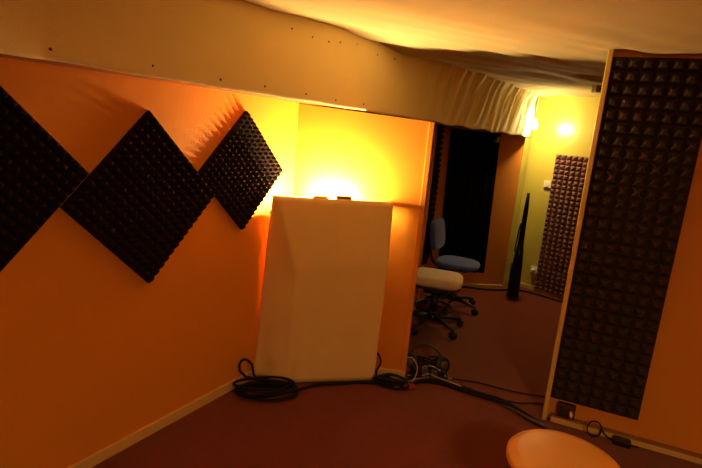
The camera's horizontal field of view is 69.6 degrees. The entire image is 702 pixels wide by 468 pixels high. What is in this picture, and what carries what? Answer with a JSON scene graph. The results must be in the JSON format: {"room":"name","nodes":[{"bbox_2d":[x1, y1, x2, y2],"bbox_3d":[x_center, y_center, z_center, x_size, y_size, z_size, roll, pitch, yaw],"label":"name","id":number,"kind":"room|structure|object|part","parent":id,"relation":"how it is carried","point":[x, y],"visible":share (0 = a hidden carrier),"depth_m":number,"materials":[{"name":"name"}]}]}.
{"room":"studio","nodes":[
{"label":"studio","id":0,"kind":"room"},
{"bbox_2d":[0,57,298,467],"bbox_3d":[-2.231,0.188,0.608,0.080,2.500,6.919,12,14,30],"label":"wall","id":1,"kind":"structure","parent":0,"point":[93,353],"depth_m":2.44,"materials":[{"name":"orange paint"}]},
{"bbox_2d":[0,86,89,271],"bbox_3d":[-1.356,-0.206,1.842,0.048,0.848,0.848,12,14,30],"label":"panel","id":2,"kind":"object","parent":1,"relation":"attached to","point":[37,174],"visible":1,"depth_m":1.98,"materials":[{"name":"black"}]},
{"bbox_2d":[60,110,214,282],"bbox_3d":[-0.989,-0.167,2.488,0.048,0.863,0.863,12,14,30],"label":"panel","id":3,"kind":"object","parent":1,"relation":"attached to","point":[142,199],"visible":1,"depth_m":2.44,"materials":[{"name":"black"}]},
{"bbox_2d":[68,369,254,467],"bbox_3d":[-2.305,1.387,0.824,0.014,0.062,6.883,12,14,30],"label":"baseboard","id":4,"kind":"structure","parent":1,"relation":"attached to","point":[107,452],"depth_m":2.79,"materials":[{"name":"paint"}]},
{"bbox_2d":[198,111,283,229],"bbox_3d":[-0.635,-0.373,3.026,0.044,0.714,0.714,12,14,30],"label":"panel","id":5,"kind":"object","parent":1,"relation":"attached to","point":[240,172],"visible":1,"depth_m":2.99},
{"bbox_2d":[0,54,520,135],"bbox_3d":[-0.386,-1.238,3.706,1.418,0.694,5.991,14,15,36],"label":"trim","id":6,"kind":"structure","parent":1,"relation":"attached to","point":[1,55],"depth_m":2.49,"materials":[{"name":"beige wood"}]},
{"bbox_2d":[293,104,428,370],"bbox_3d":[0.020,0.081,3.556,0.896,1.868,0.080,7,12,7],"label":"wall","id":7,"kind":"structure","parent":0,"point":[357,155],"depth_m":3.41,"materials":[{"name":"orange paint"}]},
{"bbox_2d":[374,367,404,379],"bbox_3d":[-0.048,0.971,3.698,0.889,0.062,0.014,7,12,7],"label":"baseboard","id":8,"kind":"structure","parent":7,"relation":"attached to","point":[380,371],"depth_m":3.65,"materials":[{"name":"paint"}]},
{"bbox_2d":[401,122,434,371],"bbox_3d":[0.455,0.153,3.504,0.034,1.822,0.100,7,12,7],"label":"trim","id":9,"kind":"structure","parent":7,"relation":"attached to","point":[431,124],"depth_m":3.44,"materials":[{"name":"orange paint"}]},
{"bbox_2d":[92,284,701,467],"bbox_3d":[-0.269,1.357,2.235,8.100,0.120,9.400,5,12,0],"label":"floor","id":10,"kind":"structure","parent":0,"point":[509,344],"depth_m":3.14,"materials":[{"name":"red carpet"}]},
{"bbox_2d":[232,358,298,401],"bbox_3d":[-0.547,0.943,3.269,0.429,0.207,0.220,5,12,0],"label":"cable coil","id":11,"kind":"object","parent":10,"relation":"on","point":[262,385],"visible":1,"depth_m":3.27,"materials":[{"name":"black rubber"}]},
{"bbox_2d":[254,195,392,381],"bbox_3d":[-0.206,0.382,3.471,0.860,1.277,0.248,2,12,-13],"label":"panel","id":12,"kind":"object","parent":10,"relation":"on","point":[326,267],"visible":1,"depth_m":3.37,"materials":[{"name":"beige fabric"}]},
{"bbox_2d":[312,195,327,198],"bbox_3d":[-0.200,-0.241,3.288,0.100,0.011,0.044,1,13,-16],"label":"folded paper","id":13,"kind":"object","parent":12,"relation":"on","point":[313,196],"visible":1,"depth_m":3.27,"materials":[{"name":"white paper"}]},
{"bbox_2d":[335,195,351,199],"bbox_3d":[-0.049,-0.240,3.323,0.104,0.020,0.040,2,12,-13],"label":"block","id":14,"kind":"object","parent":12,"relation":"on","point":[336,196],"visible":1,"depth_m":3.31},
{"bbox_2d":[291,381,376,392],"bbox_3d":[-0.101,1.034,3.457,0.644,0.028,0.082,1,13,-19],"label":"cable","id":15,"kind":"object","parent":10,"relation":"on","point":[349,382],"visible":0.87,"depth_m":3.47,"materials":[{"name":"black rubber"}]},
{"bbox_2d":[376,352,381,374],"bbox_3d":[0.197,0.938,3.600,0.041,0.178,0.070,5,12,0],"label":"cable","id":16,"kind":"object","parent":10,"relation":"on","point":[377,352],"visible":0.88,"depth_m":3.61,"materials":[{"name":"black rubber"}]},
{"bbox_2d":[373,373,409,389],"bbox_3d":[0.281,1.026,3.536,0.261,0.076,0.140,5,12,0],"label":"cable coil","id":17,"kind":"object","parent":10,"relation":"on","point":[384,380],"visible":0.99,"depth_m":3.49,"materials":[{"name":"black rubber"}]},
{"bbox_2d":[405,365,410,374],"bbox_3d":[0.390,0.992,3.751,0.114,0.073,0.104,13,14,33],"label":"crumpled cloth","id":18,"kind":"object","parent":10,"relation":"on","point":[408,369],"visible":0.24,"depth_m":3.72,"materials":[{"name":"red fabric"}]},
{"bbox_2d":[402,383,416,390],"bbox_3d":[0.409,1.061,3.523,0.094,0.038,0.067,10,13,22],"label":"crumpled cloth","id":19,"kind":"object","parent":10,"relation":"on","point":[412,386],"visible":0.83,"depth_m":3.51,"materials":[{"name":"red fabric"}]},
{"bbox_2d":[415,355,437,371],"bbox_3d":[0.567,0.966,3.747,0.192,0.117,0.081,5,12,0],"label":"cable","id":20,"kind":"object","parent":10,"relation":"on","point":[421,359],"visible":0.57,"depth_m":3.72,"materials":[{"name":"black rubber"}]},
{"bbox_2d":[406,344,449,371],"bbox_3d":[0.563,0.940,3.789,0.364,0.182,0.149,5,12,0],"label":"headphones","id":21,"kind":"object","parent":10,"relation":"on","point":[443,361],"visible":0.75,"depth_m":3.74,"materials":[{"name":"black plastic"}]},
{"bbox_2d":[406,352,419,370],"bbox_3d":[0.444,0.957,3.772,0.131,0.138,0.105,5,12,0],"label":"ear cup","id":22,"kind":"object","parent":21,"relation":"on","point":[410,362],"depth_m":3.74,"materials":[{"name":"grey plastic"}]},
{"bbox_2d":[433,355,449,371],"bbox_3d":[0.677,0.977,3.772,0.136,0.138,0.079,-1,14,-28],"label":"ear cup","id":23,"kind":"object","parent":21,"relation":"on","point":[443,362],"depth_m":3.74,"materials":[{"name":"grey plastic"}]},
{"bbox_2d":[409,365,447,380],"bbox_3d":[0.562,1.006,3.651,0.274,0.116,0.095,5,12,0],"label":"power strip","id":24,"kind":"object","parent":10,"relation":"on","point":[424,370],"visible":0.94,"depth_m":3.65,"materials":[{"name":"black plastic"}]},
{"bbox_2d":[408,373,460,385],"bbox_3d":[0.598,1.032,3.610,0.382,0.039,0.046,9,13,18],"label":"cable","id":25,"kind":"object","parent":10,"relation":"on","point":[427,373],"visible":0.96,"depth_m":3.60,"materials":[{"name":"black rubber"}]},
{"bbox_2d":[410,267,463,339],"bbox_3d":[0.749,0.601,4.640,0.605,0.526,0.607,8,12,14],"label":"stool","id":26,"kind":"object","parent":10,"relation":"on","point":[436,282],"visible":0.89,"depth_m":4.51,"materials":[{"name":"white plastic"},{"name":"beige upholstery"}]},
{"bbox_3d":[0.602,0.746,4.722,0.264,0.069,0.044,9,13,19],"label":"leg","id":27,"kind":"part","parent":26,"relation":"part of","materials":[{"name":"black plastic"}]},
{"bbox_3d":[0.650,0.788,4.545,0.044,0.069,0.264,14,15,37],"label":"leg","id":28,"kind":"part","parent":26,"relation":"part of","materials":[{"name":"black plastic"}]},
{"bbox_3d":[0.784,0.395,4.588,0.460,0.097,0.400,8,12,14],"label":"seat","id":29,"kind":"part","parent":26,"relation":"part of","materials":[{"name":"beige fabric"}]},
{"bbox_3d":[0.831,0.806,4.534,0.044,0.069,0.264,-2,14,-30],"label":"leg","id":30,"kind":"part","parent":26,"relation":"part of","materials":[{"name":"black plastic"}]},
{"bbox_3d":[0.905,0.775,4.711,0.264,0.069,0.044,2,12,-16],"label":"leg","id":31,"kind":"part","parent":26,"relation":"part of","materials":[{"name":"black plastic"}]},
{"bbox_2d":[424,218,479,314],"bbox_3d":[1.069,0.324,5.162,0.610,0.903,0.556,10,13,24],"label":"swivel chair","id":32,"kind":"object","parent":10,"relation":"on","point":[457,264],"visible":0.85,"depth_m":5.10,"materials":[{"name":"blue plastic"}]},
{"bbox_3d":[0.900,-0.003,5.192,0.063,0.310,0.420,0,9,25],"label":"backrest","id":33,"kind":"part","parent":32,"relation":"part of","materials":[{"name":"blue fabric"}]},
{"bbox_3d":[0.912,0.656,5.270,0.245,0.069,0.044,6,12,5],"label":"leg","id":34,"kind":"part","parent":32,"relation":"part of","materials":[{"name":"black plastic"}]},
{"bbox_3d":[1.094,0.291,5.174,0.440,0.067,0.440,10,13,24],"label":"seat","id":35,"kind":"part","parent":32,"relation":"part of","materials":[{"name":"blue fabric"}]},
{"bbox_3d":[1.195,0.670,5.322,0.245,0.069,0.044,-1,13,-26],"label":"leg","id":36,"kind":"part","parent":32,"relation":"part of","materials":[{"name":"black plastic"}]},
{"bbox_3d":[1.165,0.704,5.152,0.044,0.069,0.245,-7,17,-44],"label":"leg","id":37,"kind":"part","parent":32,"relation":"part of","materials":[{"name":"black plastic"}]},
{"bbox_2d":[399,376,556,430],"bbox_3d":[0.847,1.119,3.415,1.042,0.043,0.240,11,13,24],"label":"cable bundle","id":38,"kind":"object","parent":10,"relation":"on","point":[425,379],"visible":0.89,"depth_m":3.46,"materials":[{"name":"grey plastic"}]},
{"bbox_2d":[407,357,417,381],"bbox_3d":[0.416,0.960,3.560,0.109,0.203,0.047,-1,13,-26],"label":"cable","id":39,"kind":"object","parent":38,"relation":"on","point":[407,357],"visible":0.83,"depth_m":3.56,"materials":[{"name":"grey rubber"}]},
{"bbox_2d":[445,377,544,397],"bbox_3d":[1.072,1.107,3.631,0.943,0.010,0.054,8,12,12],"label":"cable","id":40,"kind":"object","parent":10,"relation":"on","point":[445,377],"visible":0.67,"depth_m":3.63,"materials":[{"name":"black rubber"}]},
{"bbox_2d":[461,286,562,301],"bbox_3d":[1.744,0.673,5.920,1.578,0.022,0.327,7,12,8],"label":"cable","id":41,"kind":"object","parent":10,"relation":"on","point":[462,286],"visible":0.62,"depth_m":5.96,"materials":[{"name":"black rubber"}]},
{"bbox_2d":[507,193,529,296],"bbox_3d":[1.909,0.134,5.699,0.128,1.196,0.357,9,13,18],"label":"bag","id":42,"kind":"object","parent":10,"relation":"on","point":[516,266],"visible":1,"depth_m":5.63,"materials":[{"name":"black fabric"}]},
{"bbox_2d":[507,400,543,404],"bbox_3d":[1.235,1.160,3.450,0.444,0.009,0.043,6,12,5],"label":"cable","id":43,"kind":"object","parent":10,"relation":"on","point":[507,400],"visible":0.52,"depth_m":3.45,"materials":[{"name":"black rubber"}]},
{"bbox_2d":[506,429,619,467],"bbox_3d":[0.886,1.170,2.179,0.476,0.468,0.476,5,12,0],"label":"round stool","id":44,"kind":"object","parent":10,"relation":"on","point":[532,448],"visible":1,"depth_m":2.17,"materials":[{"name":"beige plastic"}]},
{"bbox_2d":[586,420,637,447],"bbox_3d":[1.601,1.221,3.096,0.298,0.102,0.042,8,12,16],"label":"cable","id":45,"kind":"object","parent":10,"relation":"on","point":[593,420],"visible":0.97,"depth_m":3.12,"materials":[{"name":"black rubber"}]},
{"bbox_2d":[612,435,630,448],"bbox_3d":[1.645,1.264,3.071,0.100,0.040,0.060,10,13,23],"label":"power adapter","id":46,"kind":"object","parent":10,"relation":"on","point":[620,441],"visible":1,"depth_m":3.05,"materials":[{"name":"black plastic"}]},
{"bbox_2d":[413,124,437,310],"bbox_3d":[0.815,-0.535,5.246,0.060,2.500,0.921,7,12,11],"label":"wall","id":47,"kind":"structure","parent":0,"point":[417,290],"depth_m":4.88,"materials":[{"name":"orange paint"}]},
{"bbox_2d":[422,125,444,264],"bbox_3d":[0.875,-0.437,5.318,0.052,1.450,0.550,7,12,11],"label":"panel","id":48,"kind":"object","parent":47,"relation":"attached to","point":[432,201],"visible":0.79,"depth_m":5.10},
{"bbox_2d":[243,0,701,96],"bbox_3d":[-0.061,-1.019,1.728,8.100,0.244,9.400,5,12,0],"label":"ceiling","id":49,"kind":"structure","parent":0,"point":[552,48],"depth_m":2.54,"materials":[{"name":"fabric"}]},
{"bbox_2d":[0,0,538,137],"bbox_3d":[0.177,-0.999,3.301,0.128,0.520,5.937,14,15,36],"label":"ceiling beam","id":50,"kind":"structure","parent":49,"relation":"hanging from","point":[236,45],"depth_m":2.54,"materials":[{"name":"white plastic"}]},
{"bbox_2d":[531,93,539,129],"bbox_3d":[2.024,-1.335,5.497,0.066,0.390,0.066,5,12,0],"label":"bulb","id":51,"kind":"object","parent":49,"relation":"hanging from","point":[534,126],"visible":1,"depth_m":5.50,"materials":[{"name":"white glass"}]},
{"bbox_3d":[2.011,-1.191,5.528,0.066,0.095,0.066,5,12,0],"label":"bulb","id":52,"kind":"part","parent":51,"relation":"part of","materials":[{"name":"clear glass"}]},
{"bbox_2d":[591,84,601,93],"bbox_3d":[2.738,-1.177,4.295,1.350,0.065,0.090,5,12,0],"label":"trim","id":53,"kind":"structure","parent":49,"relation":"attached to","point":[595,88],"depth_m":4.26,"materials":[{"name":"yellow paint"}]},
{"bbox_2d":[424,128,524,284],"bbox_3d":[1.417,-0.616,5.875,0.987,2.500,0.270,3,12,-7],"label":"wall","id":54,"kind":"structure","parent":0,"point":[511,147],"depth_m":5.82,"materials":[{"name":"orange paint"}]},
{"bbox_2d":[438,129,500,272],"bbox_3d":[1.308,-0.373,5.747,0.690,1.661,0.060,3,12,-7],"label":"doorway","id":55,"kind":"structure","parent":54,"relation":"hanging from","point":[473,155],"depth_m":5.72,"materials":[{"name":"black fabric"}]},
{"bbox_2d":[462,283,502,288],"bbox_3d":[1.327,0.608,5.991,0.987,0.050,0.014,3,12,-7],"label":"baseboard","id":56,"kind":"structure","parent":54,"relation":"attached to","point":[488,286],"depth_m":6.02,"materials":[{"name":"paint"}]},
{"bbox_2d":[503,99,536,287],"bbox_3d":[1.988,-0.581,5.943,0.020,2.500,0.307,11,14,28],"label":"wall","id":57,"kind":"structure","parent":0,"point":[527,140],"depth_m":5.99,"materials":[{"name":"yellow paint"}]},
{"bbox_2d":[509,95,599,285],"bbox_3d":[2.882,-0.382,5.376,0.080,2.500,2.279,-7,17,-44],"label":"wall","id":58,"kind":"structure","parent":0,"point":[566,124],"depth_m":5.87,"materials":[{"name":"yellow paint"}]},
{"bbox_2d":[530,266,536,273],"bbox_3d":[2.199,0.433,6.086,0.049,0.080,0.090,-7,17,-44],"label":"wall socket","id":59,"kind":"object","parent":58,"relation":"attached to","point":[533,269],"visible":1,"depth_m":6.08,"materials":[{"name":"white plastic"}]},
{"bbox_2d":[508,279,562,298],"bbox_3d":[2.744,0.816,5.598,0.014,0.050,2.279,-7,17,-44],"label":"baseboard","id":60,"kind":"structure","parent":58,"relation":"attached to","point":[524,285],"depth_m":6.10,"materials":[{"name":"paint"}]},
{"bbox_2d":[543,180,551,187],"bbox_3d":[2.288,-0.578,5.883,0.030,0.084,0.084,-7,17,-44],"label":"light switch","id":61,"kind":"object","parent":58,"relation":"attached to","point":[547,184],"visible":1,"depth_m":5.87,"materials":[{"name":"white plastic"}]},
{"bbox_2d":[534,154,588,296],"bbox_3d":[2.469,-0.070,5.742,0.052,1.610,0.560,-7,17,-44],"label":"panel","id":62,"kind":"object","parent":58,"relation":"attached to","point":[569,173],"visible":0.66,"depth_m":5.79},
{"bbox_2d":[547,50,701,453],"bbox_3d":[2.502,0.171,2.627,2.454,2.500,0.080,10,13,23],"label":"wall","id":63,"kind":"structure","parent":0,"point":[670,413],"depth_m":2.95,"materials":[{"name":"orange paint"}]},
{"bbox_2d":[557,401,575,419],"bbox_3d":[1.372,1.132,3.218,0.104,0.090,0.077,10,13,23],"label":"box","id":64,"kind":"object","parent":63,"relation":"attached to","point":[566,410],"visible":1,"depth_m":3.21,"materials":[{"name":"brown plastic"}]},
{"bbox_2d":[542,49,613,419],"bbox_3d":[1.376,0.075,3.099,0.026,2.300,0.140,10,13,23],"label":"trim","id":65,"kind":"structure","parent":63,"relation":"attached to","point":[611,51],"depth_m":3.02,"materials":[{"name":"brown wood"}]},
{"bbox_2d":[550,412,701,464],"bbox_3d":[2.068,1.324,2.949,1.700,0.045,0.053,10,13,23],"label":"baseboard","id":66,"kind":"structure","parent":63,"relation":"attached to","point":[669,450],"depth_m":3.07,"materials":[{"name":"paint"}]},
{"bbox_2d":[551,57,701,419],"bbox_3d":[1.604,0.072,2.942,0.500,2.100,0.054,10,13,23],"label":"panel","id":67,"kind":"object","parent":63,"relation":"attached to","point":[650,137],"visible":1,"depth_m":2.91,"materials":[{"name":"black"}]}
]}

